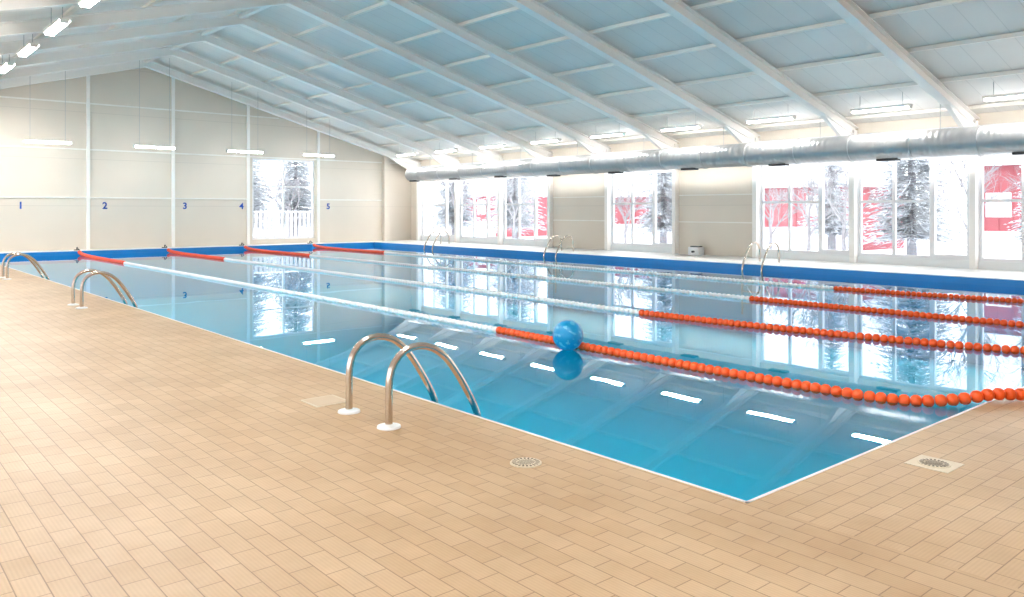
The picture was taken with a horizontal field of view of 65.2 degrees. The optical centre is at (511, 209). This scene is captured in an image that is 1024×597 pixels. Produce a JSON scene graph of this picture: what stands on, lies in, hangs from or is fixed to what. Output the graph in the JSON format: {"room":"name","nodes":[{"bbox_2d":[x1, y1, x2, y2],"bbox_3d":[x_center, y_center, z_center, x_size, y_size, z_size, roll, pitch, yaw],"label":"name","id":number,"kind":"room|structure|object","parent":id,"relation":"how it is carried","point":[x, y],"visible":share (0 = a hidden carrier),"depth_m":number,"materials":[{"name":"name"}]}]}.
{"room":"indoor swimming pool","nodes":[
{"label":"indoor swimming pool","id":0,"kind":"room"},
{"bbox_2d":[0,68,410,251],"bbox_3d":[-12.302,-1.660,26.414,21.200,6.620,0.150,0,0,-41],"label":"wall","id":1,"kind":"structure","parent":0,"point":[41,224],"depth_m":26.62,"materials":[{"name":"beige paint"}]},
{"bbox_2d":[0,76,397,248],"bbox_3d":[-12.220,-1.659,26.241,21.100,5.798,0.220,0,0,-41],"label":"trim","id":2,"kind":"structure","parent":1,"relation":"attached to","point":[385,162],"depth_m":27.02,"materials":[{"name":"white paint"}]},
{"bbox_2d":[252,158,313,239],"bbox_3d":[-8.470,-0.400,29.680,2.430,2.940,0.070,0,0,-41],"label":"window","id":3,"kind":"structure","parent":1,"relation":"in","point":[283,186],"depth_m":29.66,"materials":[{"name":"plastic"}]},
{"bbox_2d":[0,0,979,169],"bbox_3d":[-1.050,-3.170,13.240,21.180,3.520,34.500,0,0,-41],"label":"ceiling beams","id":4,"kind":"structure","parent":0,"point":[847,10],"depth_m":19.46,"materials":[{"name":"white metal"}]},
{"bbox_2d":[0,240,1023,596],"bbox_3d":[-1.050,2.145,13.240,21.200,1.810,34.500,0,0,-41],"label":"floor","id":5,"kind":"structure","parent":0,"point":[143,453],"depth_m":3.77,"materials":[{"name":"tile"}]},
{"bbox_2d":[0,252,48,279],"bbox_3d":[-9.705,1.672,15.975,0.840,1.655,0.650,0,0,-41],"label":"pool ladder","id":6,"kind":"object","parent":5,"relation":"on","point":[31,259],"visible":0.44,"depth_m":15.92,"materials":[{"name":"metal"}]},
{"bbox_2d":[67,269,137,308],"bbox_3d":[-5.808,1.672,11.412,0.840,1.655,0.650,0,0,-41],"label":"pool ladder","id":7,"kind":"object","parent":5,"relation":"on","point":[107,275],"visible":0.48,"depth_m":11.36,"materials":[{"name":"metal"}]},
{"bbox_2d":[300,395,344,406],"bbox_3d":[-1.321,1.347,5.658,0.260,0.006,0.260,0,0,-41],"label":"access hatch","id":8,"kind":"object","parent":5,"relation":"on","point":[327,400],"visible":0.86,"depth_m":5.65,"materials":[{"name":"tile"}]},
{"bbox_2d":[338,333,481,430],"bbox_3d":[-0.665,1.672,5.390,0.840,1.655,0.650,0,0,-41],"label":"pool ladder","id":9,"kind":"object","parent":5,"relation":"on","point":[406,350],"visible":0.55,"depth_m":5.33,"materials":[{"name":"metal"}]},
{"bbox_2d":[424,231,449,249],"bbox_3d":[-2.646,1.562,28.250,0.840,1.655,0.650,0,0,-41],"label":"pool ladder","id":10,"kind":"object","parent":5,"relation":"on","point":[433,231],"visible":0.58,"depth_m":28.27,"materials":[{"name":"metal"}]},
{"bbox_2d":[0,242,1023,500],"bbox_3d":[-2.129,2.051,17.467,12.990,1.598,25.110,0,0,-41],"label":"swimming pool","id":11,"kind":"object","parent":5,"relation":"in","point":[745,440],"visible":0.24,"depth_m":14.49,"materials":[{"name":"blue liquid"}]},
{"bbox_2d":[0,242,1023,502],"bbox_3d":[-2.126,1.312,17.469,13.022,0.156,25.132,0,0,-41],"label":"trim","id":12,"kind":"structure","parent":11,"relation":"attached to","point":[948,418],"depth_m":7.00,"materials":[{"name":"tile"}]},
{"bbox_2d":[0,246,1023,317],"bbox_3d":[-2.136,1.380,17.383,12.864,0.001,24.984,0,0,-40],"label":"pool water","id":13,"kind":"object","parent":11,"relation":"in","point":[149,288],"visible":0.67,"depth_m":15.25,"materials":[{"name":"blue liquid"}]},
{"bbox_2d":[77,250,1023,406],"bbox_3d":[-4.892,1.322,14.671,1.190,0.191,25.336,0,0,-43],"label":"lane rope","id":14,"kind":"object","parent":13,"relation":"on","point":[976,396],"visible":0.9,"depth_m":6.78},
{"bbox_2d":[552,320,582,350],"bbox_3d":[0.551,1.235,7.901,0.299,0.300,0.299,0,0,33],"label":"beach ball","id":15,"kind":"object","parent":13,"relation":"in","point":[567,335],"visible":1,"depth_m":7.79,"materials":[{"name":"blue plastic"}]},
{"bbox_2d":[167,248,1023,354],"bbox_3d":[-3.107,1.327,16.491,0.716,0.180,24.839,0,0,-42],"label":"lane rope","id":16,"kind":"object","parent":13,"relation":"on","point":[924,342],"visible":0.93,"depth_m":9.65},
{"bbox_2d":[244,246,1023,327],"bbox_3d":[-1.192,1.322,18.157,0.175,0.191,24.864,0,0,-40],"label":"lane rope","id":17,"kind":"object","parent":13,"relation":"on","point":[1019,324],"visible":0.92,"depth_m":12.05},
{"bbox_2d":[313,244,1023,302],"bbox_3d":[0.745,1.322,19.810,0.443,0.191,24.865,0,0,-41],"label":"lane rope","id":18,"kind":"object","parent":13,"relation":"on","point":[1020,300],"visible":0.91,"depth_m":15.37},
{"bbox_2d":[510,457,541,467],"bbox_3d":[0.074,1.347,4.271,0.170,0.007,0.170,0,0,-41],"label":"floor drain","id":19,"kind":"object","parent":5,"relation":"on","point":[523,462],"visible":1,"depth_m":4.26,"materials":[{"name":"beige plastic"}]},
{"bbox_2d":[543,235,574,257],"bbox_3d":[1.381,1.562,23.536,0.840,1.655,0.650,0,0,-41],"label":"pool ladder","id":20,"kind":"object","parent":5,"relation":"on","point":[571,237],"visible":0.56,"depth_m":23.52,"materials":[{"name":"metal"}]},
{"bbox_2d":[688,246,703,254],"bbox_3d":[5.035,1.115,22.021,0.340,0.250,0.350,0,0,-41],"label":"box","id":21,"kind":"object","parent":5,"relation":"on","point":[692,250],"visible":1,"depth_m":21.94,"materials":[{"name":"plastic"}]},
{"bbox_2d":[741,241,781,315],"bbox_3d":[5.732,1.562,18.441,0.840,1.655,0.650,0,0,-41],"label":"pool ladder","id":22,"kind":"object","parent":5,"relation":"on","point":[752,243],"visible":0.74,"depth_m":18.40,"materials":[{"name":"metal"}]},
{"bbox_2d":[904,455,964,473],"bbox_3d":[2.243,1.347,4.257,0.220,0.007,0.220,0,0,-41],"label":"floor drain","id":23,"kind":"object","parent":5,"relation":"on","point":[932,463],"visible":1,"depth_m":4.24,"materials":[{"name":"beige plastic"}]},
{"bbox_2d":[0,0,1023,160],"bbox_3d":[-1.050,-3.496,13.240,22.200,3.208,35.100,0,0,-41],"label":"ceiling","id":24,"kind":"structure","parent":0,"point":[973,19],"depth_m":17.96,"materials":[{"name":"white paint"}]},
{"bbox_2d":[0,54,15,73],"bbox_3d":[-11.227,-3.374,17.765,0.190,0.528,1.240,0,0,-40],"label":"ceiling lamp","id":25,"kind":"object","parent":24,"relation":"hanging from","point":[5,66],"depth_m":17.51,"materials":[{"name":"white plastic"}]},
{"bbox_2d":[17,34,39,56],"bbox_3d":[-9.539,-3.374,15.788,0.190,0.528,1.240,0,0,-40],"label":"ceiling lamp","id":26,"kind":"object","parent":24,"relation":"hanging from","point":[28,48],"depth_m":15.64,"materials":[{"name":"white plastic"}]},
{"bbox_2d":[23,71,71,144],"bbox_3d":[-13.457,-3.101,23.225,1.240,2.341,0.170,0,0,-40],"label":"ceiling lamp","id":27,"kind":"object","parent":24,"relation":"hanging from","point":[24,140],"depth_m":23.32,"materials":[{"name":"white plastic"}]},
{"bbox_2d":[43,7,70,35],"bbox_3d":[-7.850,-3.374,13.811,0.190,0.528,1.240,0,0,-40],"label":"ceiling lamp","id":28,"kind":"object","parent":24,"relation":"hanging from","point":[59,23],"depth_m":13.67,"materials":[{"name":"white plastic"}]},
{"bbox_2d":[78,0,98,7],"bbox_3d":[-6.162,-3.374,11.834,0.190,0.528,1.240,0,0,-40],"label":"ceiling lamp","id":29,"kind":"object","parent":24,"relation":"hanging from","point":[83,3],"depth_m":12.12,"materials":[{"name":"white plastic"}]},
{"bbox_2d":[133,58,175,149],"bbox_3d":[-11.214,-3.383,25.140,1.240,2.906,0.170,0,0,-40],"label":"ceiling lamp","id":30,"kind":"object","parent":24,"relation":"hanging from","point":[134,146],"depth_m":25.08,"materials":[{"name":"white plastic"}]},
{"bbox_2d":[226,149,263,153],"bbox_3d":[-9.009,-3.108,27.024,1.240,2.355,0.170,0,0,-40],"label":"ceiling lamp","id":31,"kind":"object","parent":24,"relation":"hanging from","point":[227,150],"depth_m":26.95,"materials":[{"name":"white plastic"}]},
{"bbox_2d":[301,153,334,156],"bbox_3d":[-6.956,-2.736,28.777,1.240,1.611,0.170,0,0,-40],"label":"ceiling lamp","id":32,"kind":"object","parent":24,"relation":"hanging from","point":[302,154],"depth_m":28.68,"materials":[{"name":"white plastic"}]},
{"bbox_2d":[396,147,417,155],"bbox_3d":[-4.035,-2.272,30.746,0.200,0.363,1.240,0,0,-40],"label":"ceiling lamp","id":33,"kind":"object","parent":24,"relation":"hanging from","point":[412,153],"depth_m":30.65,"materials":[{"name":"white plastic"}]},
{"bbox_2d":[434,143,458,152],"bbox_3d":[-2.346,-2.272,28.769,0.200,0.363,1.240,0,0,-40],"label":"ceiling lamp","id":34,"kind":"object","parent":24,"relation":"hanging from","point":[452,149],"depth_m":28.69,"materials":[{"name":"white plastic"}]},
{"bbox_2d":[479,144,506,148],"bbox_3d":[-0.658,-2.272,26.792,0.200,0.363,1.240,0,0,-40],"label":"ceiling lamp","id":35,"kind":"object","parent":24,"relation":"hanging from","point":[493,145],"depth_m":26.66,"materials":[{"name":"white plastic"}]},
{"bbox_2d":[12,0,1023,158],"bbox_3d":[-1.050,-3.500,13.240,20.390,2.833,34.500,0,0,-40],"label":"roof purlins","id":36,"kind":"structure","parent":24,"relation":"attached to","point":[71,10],"depth_m":17.99,"materials":[{"name":"white metal"}]},
{"bbox_2d":[530,132,561,143],"bbox_3d":[1.031,-2.272,24.815,0.200,0.363,1.240,0,0,-40],"label":"ceiling lamp","id":37,"kind":"object","parent":24,"relation":"hanging from","point":[535,141],"depth_m":24.74,"materials":[{"name":"white plastic"}]},
{"bbox_2d":[589,132,625,137],"bbox_3d":[2.719,-2.272,22.838,0.200,0.363,1.240,0,0,-40],"label":"ceiling lamp","id":38,"kind":"object","parent":24,"relation":"hanging from","point":[614,133],"depth_m":22.75,"materials":[{"name":"white plastic"}]},
{"bbox_2d":[660,115,702,131],"bbox_3d":[4.408,-2.272,20.861,0.200,0.363,1.240,0,0,-40],"label":"ceiling lamp","id":39,"kind":"object","parent":24,"relation":"hanging from","point":[695,125],"depth_m":20.76,"materials":[{"name":"white plastic"}]},
{"bbox_2d":[405,104,1023,181],"bbox_3d":[6.622,-1.703,18.807,0.600,1.307,32.600,0,0,-41],"label":"ventilation duct","id":40,"kind":"object","parent":24,"relation":"hanging from","point":[980,140],"visible":0.99,"depth_m":18.99,"materials":[{"name":"silver metal"}]},
{"bbox_2d":[745,115,796,123],"bbox_3d":[6.097,-2.272,18.884,0.200,0.363,1.240,0,0,-40],"label":"ceiling lamp","id":41,"kind":"object","parent":24,"relation":"hanging from","point":[788,117],"depth_m":18.79,"materials":[{"name":"white plastic"}]},
{"bbox_2d":[850,92,912,113],"bbox_3d":[7.785,-2.272,16.907,0.200,0.363,1.240,0,0,-40],"label":"ceiling lamp","id":42,"kind":"object","parent":24,"relation":"hanging from","point":[899,106],"depth_m":16.80,"materials":[{"name":"white plastic"}]},
{"bbox_2d":[982,82,1023,101],"bbox_3d":[9.474,-2.272,14.930,0.200,0.363,1.240,0,0,-40],"label":"ceiling lamp","id":43,"kind":"object","parent":24,"relation":"hanging from","point":[993,97],"depth_m":15.09,"materials":[{"name":"white plastic"}]},
{"bbox_2d":[411,110,1023,270],"bbox_3d":[7.116,-0.215,20.116,0.150,3.730,34.650,0,0,-41],"label":"wall","id":44,"kind":"structure","parent":0,"point":[718,239],"depth_m":21.93,"materials":[{"name":"paint"}]},
{"bbox_2d":[422,165,442,167],"bbox_3d":[-2.837,-1.590,31.769,0.070,0.400,2.460,0,0,-41],"label":"window","id":45,"kind":"structure","parent":44,"relation":"in","point":[431,165],"depth_m":32.10,"materials":[{"name":"glass"}]},
{"bbox_2d":[422,180,453,237],"bbox_3d":[-2.837,-0.060,31.769,0.100,2.260,2.460,0,0,-41],"label":"window","id":46,"kind":"structure","parent":44,"relation":"in","point":[434,204],"depth_m":32.05,"materials":[{"name":"plastic"}]},
{"bbox_2d":[461,162,485,164],"bbox_3d":[-1.149,-1.590,29.792,0.070,0.400,2.460,0,0,-41],"label":"window","id":47,"kind":"structure","parent":44,"relation":"in","point":[471,162],"depth_m":30.09,"materials":[{"name":"glass"}]},
{"bbox_2d":[461,177,496,239],"bbox_3d":[-1.149,-0.060,29.792,0.100,2.260,2.460,0,0,-41],"label":"window","id":48,"kind":"structure","parent":44,"relation":"in","point":[474,204],"depth_m":30.00,"materials":[{"name":"plastic"}]},
{"bbox_2d":[504,158,532,161],"bbox_3d":[0.540,-1.590,27.815,0.070,0.400,2.460,0,0,-41],"label":"window","id":49,"kind":"structure","parent":44,"relation":"in","point":[526,158],"depth_m":28.25,"materials":[{"name":"glass"}]},
{"bbox_2d":[504,176,546,241],"bbox_3d":[0.540,-0.060,27.815,0.100,2.260,2.460,0,0,-41],"label":"window","id":50,"kind":"structure","parent":44,"relation":"in","point":[535,203],"depth_m":28.09,"materials":[{"name":"plastic"}]},
{"bbox_2d":[612,170,671,246],"bbox_3d":[3.917,-0.060,23.861,0.100,2.260,2.460,0,0,-41],"label":"window","id":51,"kind":"structure","parent":44,"relation":"in","point":[654,173],"depth_m":23.90,"materials":[{"name":"plastic"}]},
{"bbox_2d":[416,120,977,268],"bbox_3d":[7.154,-0.262,19.833,0.160,3.224,33.850,0,0,-41],"label":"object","id":52,"kind":"structure","parent":44,"relation":"attached to","point":[973,159],"depth_m":22.69,"materials":[{"name":"white paint"}]},
{"bbox_2d":[761,136,834,141],"bbox_3d":[7.294,-1.590,19.907,0.070,0.400,2.460,0,0,-41],"label":"window","id":53,"kind":"structure","parent":44,"relation":"in","point":[824,136],"depth_m":19.99,"materials":[{"name":"glass"}]},
{"bbox_2d":[761,161,848,254],"bbox_3d":[7.294,-0.060,19.907,0.100,2.260,2.460,0,0,-41],"label":"window","id":54,"kind":"structure","parent":44,"relation":"in","point":[821,166],"depth_m":19.61,"materials":[{"name":"plastic"}]},
{"bbox_2d":[859,127,957,134],"bbox_3d":[8.983,-1.590,17.930,0.070,0.400,2.460,0,0,-41],"label":"window","id":55,"kind":"structure","parent":44,"relation":"in","point":[946,127],"depth_m":18.01,"materials":[{"name":"glass"}]},
{"bbox_2d":[859,155,968,259],"bbox_3d":[8.983,-0.060,17.930,0.100,2.260,2.460,0,0,-41],"label":"window","id":56,"kind":"structure","parent":44,"relation":"in","point":[932,160],"depth_m":17.73,"materials":[{"name":"plastic"}]},
{"bbox_2d":[980,153,1023,262],"bbox_3d":[10.671,-0.060,15.953,0.100,2.260,2.460,0,0,-41],"label":"window","id":57,"kind":"structure","parent":44,"relation":"in","point":[982,200],"depth_m":16.64,"materials":[{"name":"plastic"}]},
{"bbox_2d":[983,122,1023,125],"bbox_3d":[10.671,-1.590,15.953,0.070,0.400,2.460,0,0,-41],"label":"window","id":58,"kind":"structure","parent":44,"relation":"in","point":[1013,122],"depth_m":16.52,"materials":[{"name":"glass"}]},
{"label":"outside","id":59,"kind":"structure","parent":0,"visible":0},
{"bbox_2d":[258,221,966,255],"bbox_3d":[-1.583,1.660,24.950,150.000,0.001,160.000,0,0,-40],"label":"snow","id":60,"kind":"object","parent":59,"point":[920,250],"visible":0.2,"depth_m":38.55,"materials":[{"name":"white snow"}]},
{"bbox_2d":[254,160,311,235],"bbox_3d":[-11.901,-2.493,38.983,5.699,8.314,9.898,0,0,3],"label":"grove","id":61,"kind":"object","parent":60,"relation":"on","point":[294,199],"visible":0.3,"depth_m":40.64,"materials":[{"name":"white plant"}]},
{"bbox_2d":[254,211,311,237],"bbox_3d":[-9.616,0.850,35.225,9.130,1.620,0.100,0,0,-41],"label":"fence","id":62,"kind":"object","parent":60,"relation":"on","point":[256,217],"visible":0.16,"depth_m":34.78,"materials":[{"name":"white metal"}]},
{"bbox_2d":[449,177,546,236],"bbox_3d":[-0.609,-0.295,51.294,6.900,3.910,3.800,0,0,-41],"label":"building","id":63,"kind":"structure","parent":60,"relation":"on","point":[481,186],"depth_m":50.47,"materials":[{"name":"plastic"}]},
{"bbox_2d":[615,172,671,243],"bbox_3d":[7.769,-0.195,41.485,6.900,3.710,5.600,0,0,-41],"label":"building","id":64,"kind":"structure","parent":60,"relation":"on","point":[619,237],"depth_m":40.45,"materials":[{"name":"red painted wall cladding"},{"name":"glass"}]},
{"bbox_2d":[424,155,1020,254],"bbox_3d":[5.290,-2.492,33.147,6.370,8.317,33.118,0,0,-38],"label":"trees","id":65,"kind":"object","parent":60,"relation":"on","point":[914,229],"visible":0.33,"depth_m":25.40,"materials":[{"name":"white plant"}]},
{"bbox_2d":[764,161,905,250],"bbox_3d":[13.549,-0.345,34.718,6.900,4.010,4.600,0,0,-41],"label":"building","id":66,"kind":"structure","parent":60,"relation":"on","point":[780,236],"depth_m":33.54,"materials":[{"name":"plastic"}]},
{"bbox_2d":[952,155,1020,258],"bbox_3d":[20.368,-0.645,26.733,6.900,4.610,8.800,0,0,-41],"label":"building","id":67,"kind":"structure","parent":60,"relation":"on","point":[995,213],"depth_m":27.69,"materials":[{"name":"red painted metal cladding"},{"name":"glass"},{"name":"snow"}]}
]}

